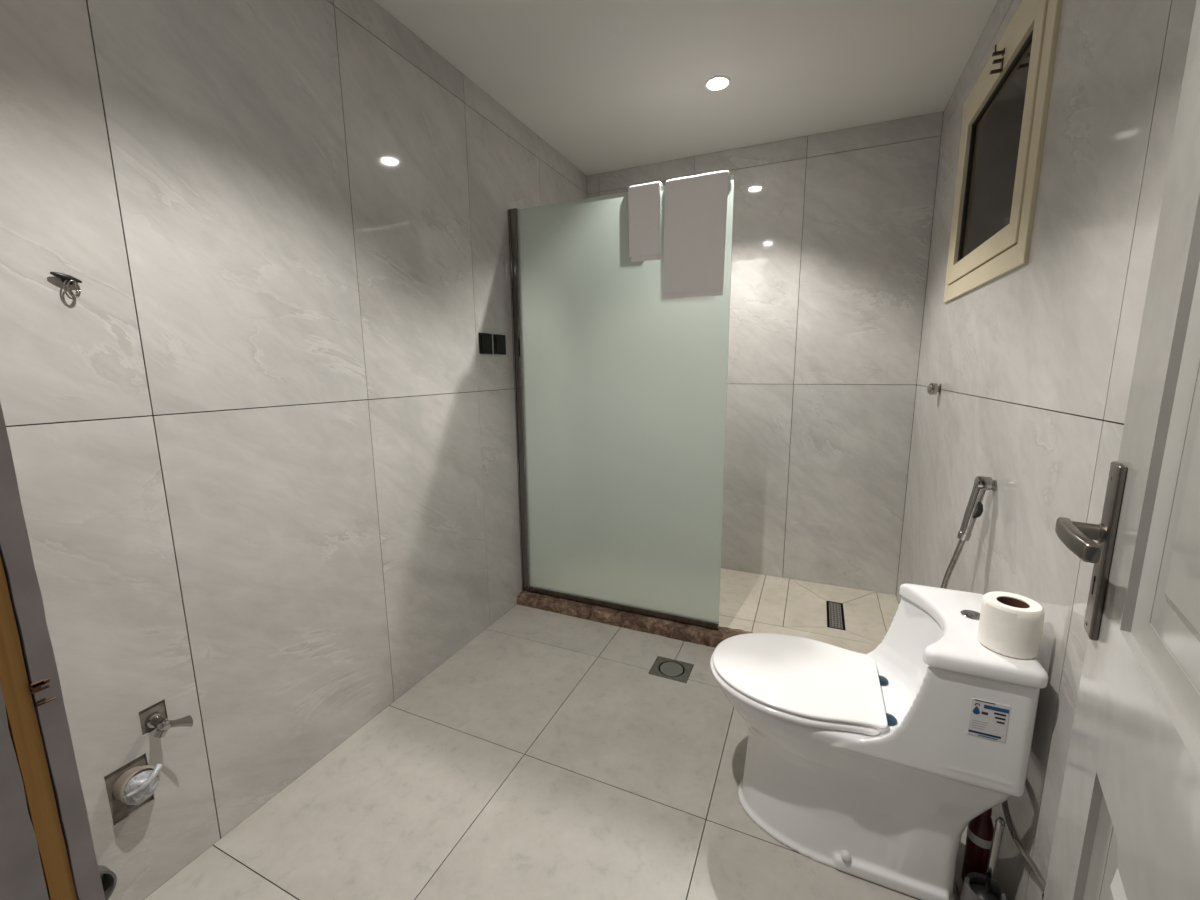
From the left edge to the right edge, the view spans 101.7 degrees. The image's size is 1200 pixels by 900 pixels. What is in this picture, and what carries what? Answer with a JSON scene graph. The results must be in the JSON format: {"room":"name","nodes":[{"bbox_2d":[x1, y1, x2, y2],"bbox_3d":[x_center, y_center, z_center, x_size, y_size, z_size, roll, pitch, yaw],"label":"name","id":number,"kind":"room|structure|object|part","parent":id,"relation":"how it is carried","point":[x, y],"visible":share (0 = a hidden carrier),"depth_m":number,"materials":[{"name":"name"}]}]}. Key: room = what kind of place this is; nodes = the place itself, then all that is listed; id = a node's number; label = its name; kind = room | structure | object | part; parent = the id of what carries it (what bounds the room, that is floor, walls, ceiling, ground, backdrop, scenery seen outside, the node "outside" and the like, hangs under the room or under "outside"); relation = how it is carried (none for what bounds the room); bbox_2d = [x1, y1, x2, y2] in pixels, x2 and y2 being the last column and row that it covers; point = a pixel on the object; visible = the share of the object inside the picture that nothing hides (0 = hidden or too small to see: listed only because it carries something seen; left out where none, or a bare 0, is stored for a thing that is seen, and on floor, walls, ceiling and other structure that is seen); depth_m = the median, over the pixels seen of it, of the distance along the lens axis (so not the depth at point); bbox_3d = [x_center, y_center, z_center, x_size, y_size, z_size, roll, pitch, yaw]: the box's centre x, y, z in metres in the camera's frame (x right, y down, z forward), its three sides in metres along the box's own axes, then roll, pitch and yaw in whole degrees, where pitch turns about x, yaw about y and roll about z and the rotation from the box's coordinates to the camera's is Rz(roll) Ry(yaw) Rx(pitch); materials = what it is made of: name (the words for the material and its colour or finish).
{"room":"bathroom","nodes":[
{"label":"bathroom","id":0,"kind":"room"},
{"bbox_2d":[0,0,586,899],"bbox_3d":[-0.712,-0.308,2.030,0.120,2.567,3.136,4,10,23],"label":"wall","id":1,"kind":"structure","parent":0,"point":[264,453],"depth_m":1.33,"materials":[{"name":"tile"}]},
{"bbox_2d":[50,272,81,299],"bbox_3d":[-1.085,-0.333,0.996,0.018,0.051,0.044,4,10,23],"label":"wall hook","id":2,"kind":"object","parent":1,"relation":"attached to","point":[66,279],"visible":1,"depth_m":0.99,"materials":[{"name":"silver metal"}]},
{"bbox_3d":[-1.085,-0.348,0.993,0.018,0.021,0.044,4,10,23],"label":"hook arm","id":3,"kind":"part","parent":2,"relation":"part of","materials":[{"name":"black plastic"}]},
{"bbox_2d":[98,865,116,899],"bbox_3d":[-1.122,0.957,1.060,0.060,0.090,0.090,4,10,23],"label":"pipe stub","id":4,"kind":"object","parent":1,"relation":"attached to","point":[108,877],"visible":0.34,"depth_m":1.08,"materials":[{"name":"grey plastic"}]},
{"bbox_2d":[104,754,162,823],"bbox_3d":[-1.074,0.795,1.139,0.080,0.126,0.084,4,10,23],"label":"outlet","id":5,"kind":"object","parent":1,"relation":"attached to","point":[132,785],"visible":1,"depth_m":1.13,"materials":[{"name":"silver metal"}]},
{"bbox_2d":[138,700,192,737],"bbox_3d":[-1.043,0.647,1.173,0.091,0.063,0.064,4,10,23],"label":"angle valve","id":6,"kind":"object","parent":1,"relation":"attached to","point":[154,716],"visible":1,"depth_m":1.17,"materials":[{"name":"silver metal"}]},
{"bbox_3d":[-1.012,0.659,1.177,0.051,0.031,0.006,-6,11,-28],"label":"valve lever","id":7,"kind":"part","parent":6,"relation":"part of","materials":[{"name":"silver metal"}]},
{"bbox_2d":[479,333,492,353],"bbox_3d":[-0.527,-0.492,2.262,0.010,0.094,0.093,4,10,23],"label":"switch plate","id":8,"kind":"object","parent":1,"relation":"attached to","point":[485,339],"visible":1,"depth_m":2.25,"materials":[{"name":"black plastic"}]},
{"bbox_2d":[493,334,505,354],"bbox_3d":[-0.483,-0.509,2.361,0.010,0.094,0.093,4,10,23],"label":"switch plate","id":9,"kind":"object","parent":1,"relation":"attached to","point":[499,341],"visible":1,"depth_m":2.35,"materials":[{"name":"black plastic"}]},
{"bbox_2d":[144,568,996,899],"bbox_3d":[0.203,1.035,1.798,1.922,0.120,3.018,4,10,23],"label":"floor","id":10,"kind":"structure","parent":0,"point":[544,758],"depth_m":1.48,"materials":[{"name":"tile"}]},
{"bbox_2d":[517,590,752,647],"bbox_3d":[0.442,0.871,2.324,1.896,0.080,0.133,4,10,23],"label":"shower curb","id":11,"kind":"object","parent":10,"relation":"on","point":[700,635],"visible":0.4,"depth_m":2.40,"materials":[{"name":"brown stone"}]},
{"bbox_2d":[508,175,733,629],"bbox_3d":[0.057,-0.168,2.328,1.066,1.965,0.037,4,10,23],"label":"screen","id":12,"kind":"object","parent":11,"relation":"on","point":[620,386],"visible":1,"depth_m":2.32,"materials":[{"name":"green glass"}]},
{"bbox_2d":[628,181,661,262],"bbox_3d":[0.199,-0.987,2.126,0.150,0.319,0.049,4,10,23],"label":"towel","id":13,"kind":"object","parent":12,"relation":"hanging from","point":[644,207],"visible":0.99,"depth_m":2.10,"materials":[{"name":"white fabric"}]},
{"bbox_2d":[662,171,729,298],"bbox_3d":[0.399,-0.892,2.053,0.267,0.486,0.050,4,10,23],"label":"towel","id":14,"kind":"object","parent":12,"relation":"hanging from","point":[695,215],"visible":1,"depth_m":2.03,"materials":[{"name":"white fabric"}]},
{"bbox_2d":[649,656,693,682],"bbox_3d":[0.303,0.931,2.070,0.158,0.010,0.136,4,10,23],"label":"floor drain","id":15,"kind":"object","parent":10,"relation":"on","point":[663,667],"visible":1,"depth_m":2.06,"materials":[{"name":"metal"}]},
{"bbox_3d":[0.303,0.929,2.070,0.097,0.006,0.097,4,10,23],"label":"drain lid","id":16,"kind":"part","parent":15,"relation":"part of","materials":[{"name":"metal"}]},
{"bbox_2d":[827,601,844,629],"bbox_3d":[1.229,0.863,2.551,0.078,0.010,0.300,4,10,23],"label":"shower drain","id":17,"kind":"object","parent":10,"relation":"on","point":[835,616],"visible":1,"depth_m":2.54,"materials":[{"name":"silver metal"}]},
{"bbox_2d":[710,583,1047,899],"bbox_3d":[0.647,0.714,1.319,0.694,0.665,0.382,4,10,23],"label":"toilet","id":18,"kind":"object","parent":10,"relation":"on","point":[875,766],"visible":0.97,"depth_m":1.19,"materials":[{"name":"white ceramic"}]},
{"bbox_3d":[0.523,0.625,1.360,0.424,0.020,0.376,4,10,23],"label":"seat","id":19,"kind":"part","parent":18,"relation":"part of","materials":[{"name":"white plastic"}]},
{"bbox_3d":[0.532,0.609,1.353,0.430,0.015,0.366,4,10,23],"label":"seat","id":20,"kind":"part","parent":18,"relation":"part of","materials":[{"name":"white plastic"}]},
{"bbox_3d":[0.866,0.421,1.171,0.210,0.036,0.382,4,10,23],"label":"tank lid","id":21,"kind":"part","parent":18,"relation":"part of","materials":[{"name":"white ceramic"}]},
{"bbox_2d":[977,591,1044,658],"bbox_3d":[0.876,0.371,1.044,0.103,0.104,0.103,4,10,23],"label":"toilet roll","id":22,"kind":"object","parent":18,"relation":"on","point":[1010,624],"visible":1,"depth_m":1.01,"materials":[{"name":"paper"}]},
{"bbox_2d":[961,808,993,880],"bbox_3d":[0.922,0.955,1.186,0.053,0.228,0.053,4,10,23],"label":"bottle","id":23,"kind":"object","parent":10,"relation":"on","point":[980,829],"visible":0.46,"depth_m":1.17,"materials":[{"name":"red plastic"}]},
{"bbox_2d":[960,817,1006,899],"bbox_3d":[0.878,0.945,1.104,0.086,0.276,0.086,4,10,23],"label":"toilet brush","id":24,"kind":"object","parent":10,"relation":"on","point":[976,886],"visible":1,"depth_m":1.11,"materials":[{"name":"grey plastic"}]},
{"bbox_3d":[0.881,0.931,1.096,0.020,0.246,0.019,4,10,23],"label":"handle","id":25,"kind":"part","parent":24,"relation":"part of","materials":[{"name":"silver metal"}]},
{"bbox_2d":[374,0,997,175],"bbox_3d":[0.204,-1.515,1.420,2.138,0.100,3.126,4,10,23],"label":"ceiling","id":26,"kind":"structure","parent":0,"point":[609,85],"depth_m":1.96,"materials":[{"name":"paint"}]},
{"bbox_2d":[704,75,730,90],"bbox_3d":[0.507,-1.577,2.106,0.114,0.010,0.114,4,10,23],"label":"recessed light","id":27,"kind":"object","parent":26,"relation":"in","point":[718,82],"visible":1,"depth_m":2.09,"materials":[{"name":"white"}]},
{"bbox_2d":[587,111,942,594],"bbox_3d":[0.819,-0.482,2.988,2.138,2.567,0.120,4,10,23],"label":"wall","id":28,"kind":"structure","parent":0,"point":[832,231],"depth_m":2.73,"materials":[{"name":"tile"}]},
{"bbox_2d":[896,0,1195,899],"bbox_3d":[1.136,-0.189,1.226,0.120,2.567,3.136,4,10,23],"label":"wall","id":29,"kind":"structure","parent":0,"point":[1033,365],"depth_m":1.07,"materials":[{"name":"tile"}]},
{"bbox_2d":[927,383,940,394],"bbox_3d":[1.422,-0.260,2.082,0.046,0.050,0.050,4,10,23],"label":"wall hook","id":30,"kind":"object","parent":29,"relation":"attached to","point":[933,388],"visible":1,"depth_m":2.07,"materials":[{"name":"silver metal"}]},
{"bbox_2d":[941,476,996,588],"bbox_3d":[1.070,0.453,1.450,0.102,0.764,0.101,4,10,23],"label":"bidet sprayer","id":31,"kind":"object","parent":29,"relation":"attached to","point":[974,509],"visible":0.61,"depth_m":1.42,"materials":[{"name":"silver metal"}]},
{"bbox_2d":[943,0,1061,302],"bbox_3d":[1.288,-0.930,1.598,0.104,0.767,0.896,4,10,23],"label":"window","id":32,"kind":"structure","parent":29,"relation":"in","point":[1004,120],"depth_m":1.48,"materials":[{"name":"beige metal"}]},
{"bbox_3d":[1.290,-0.930,1.597,0.006,0.501,0.630,4,10,23],"label":"pane","id":33,"kind":"part","parent":32,"relation":"part of","materials":[{"name":"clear glass"}]},
{"bbox_2d":[1002,800,1045,898],"bbox_3d":[0.907,0.821,1.052,0.031,0.092,0.278,3,10,21],"label":"supply hose","id":34,"kind":"object","parent":29,"relation":"attached to","point":[1005,808],"visible":0.57,"depth_m":1.03,"materials":[{"name":"silver metal"}]},
{"bbox_3d":[-0.393,-0.015,0.272,2.138,2.567,0.110,4,10,23],"label":"wall","id":35,"kind":"structure","parent":0,"visible":0},
{"bbox_2d":[0,403,105,899],"bbox_3d":[-0.102,0.194,0.178,0.810,2.100,0.119,4,10,23],"label":"trim","id":36,"kind":"structure","parent":35,"relation":"attached to","point":[47,852],"depth_m":0.37,"materials":[{"name":"brown wood"}]},
{"bbox_2d":[1043,0,1199,899],"bbox_3d":[0.463,0.170,0.380,0.094,2.035,0.736,7,12,36],"label":"door","id":37,"kind":"structure","parent":35,"relation":"in","point":[1127,827],"depth_m":0.53,"materials":[{"name":"paint"}]},
{"bbox_3d":[0.616,0.114,0.618,0.048,0.025,0.122,7,12,36],"label":"lever","id":38,"kind":"part","parent":37,"relation":"part of","materials":[{"name":"grey metal"}]},
{"bbox_3d":[0.482,0.691,0.458,0.020,0.582,0.486,7,12,36],"label":"panel moulding","id":39,"kind":"part","parent":37,"relation":"part of","materials":[{"name":"white wood"}]},
{"bbox_3d":[0.486,0.691,0.455,0.015,0.522,0.426,7,12,36],"label":"panel","id":40,"kind":"part","parent":37,"relation":"part of","materials":[{"name":"white wood"}]},
{"bbox_3d":[0.476,-0.214,0.310,0.020,0.965,0.494,7,12,36],"label":"panel moulding","id":41,"kind":"part","parent":37,"relation":"part of","materials":[{"name":"white wood"}]},
{"bbox_3d":[0.481,-0.213,0.306,0.015,0.905,0.434,7,12,36],"label":"panel","id":42,"kind":"part","parent":37,"relation":"part of","materials":[{"name":"white wood"}]}
]}

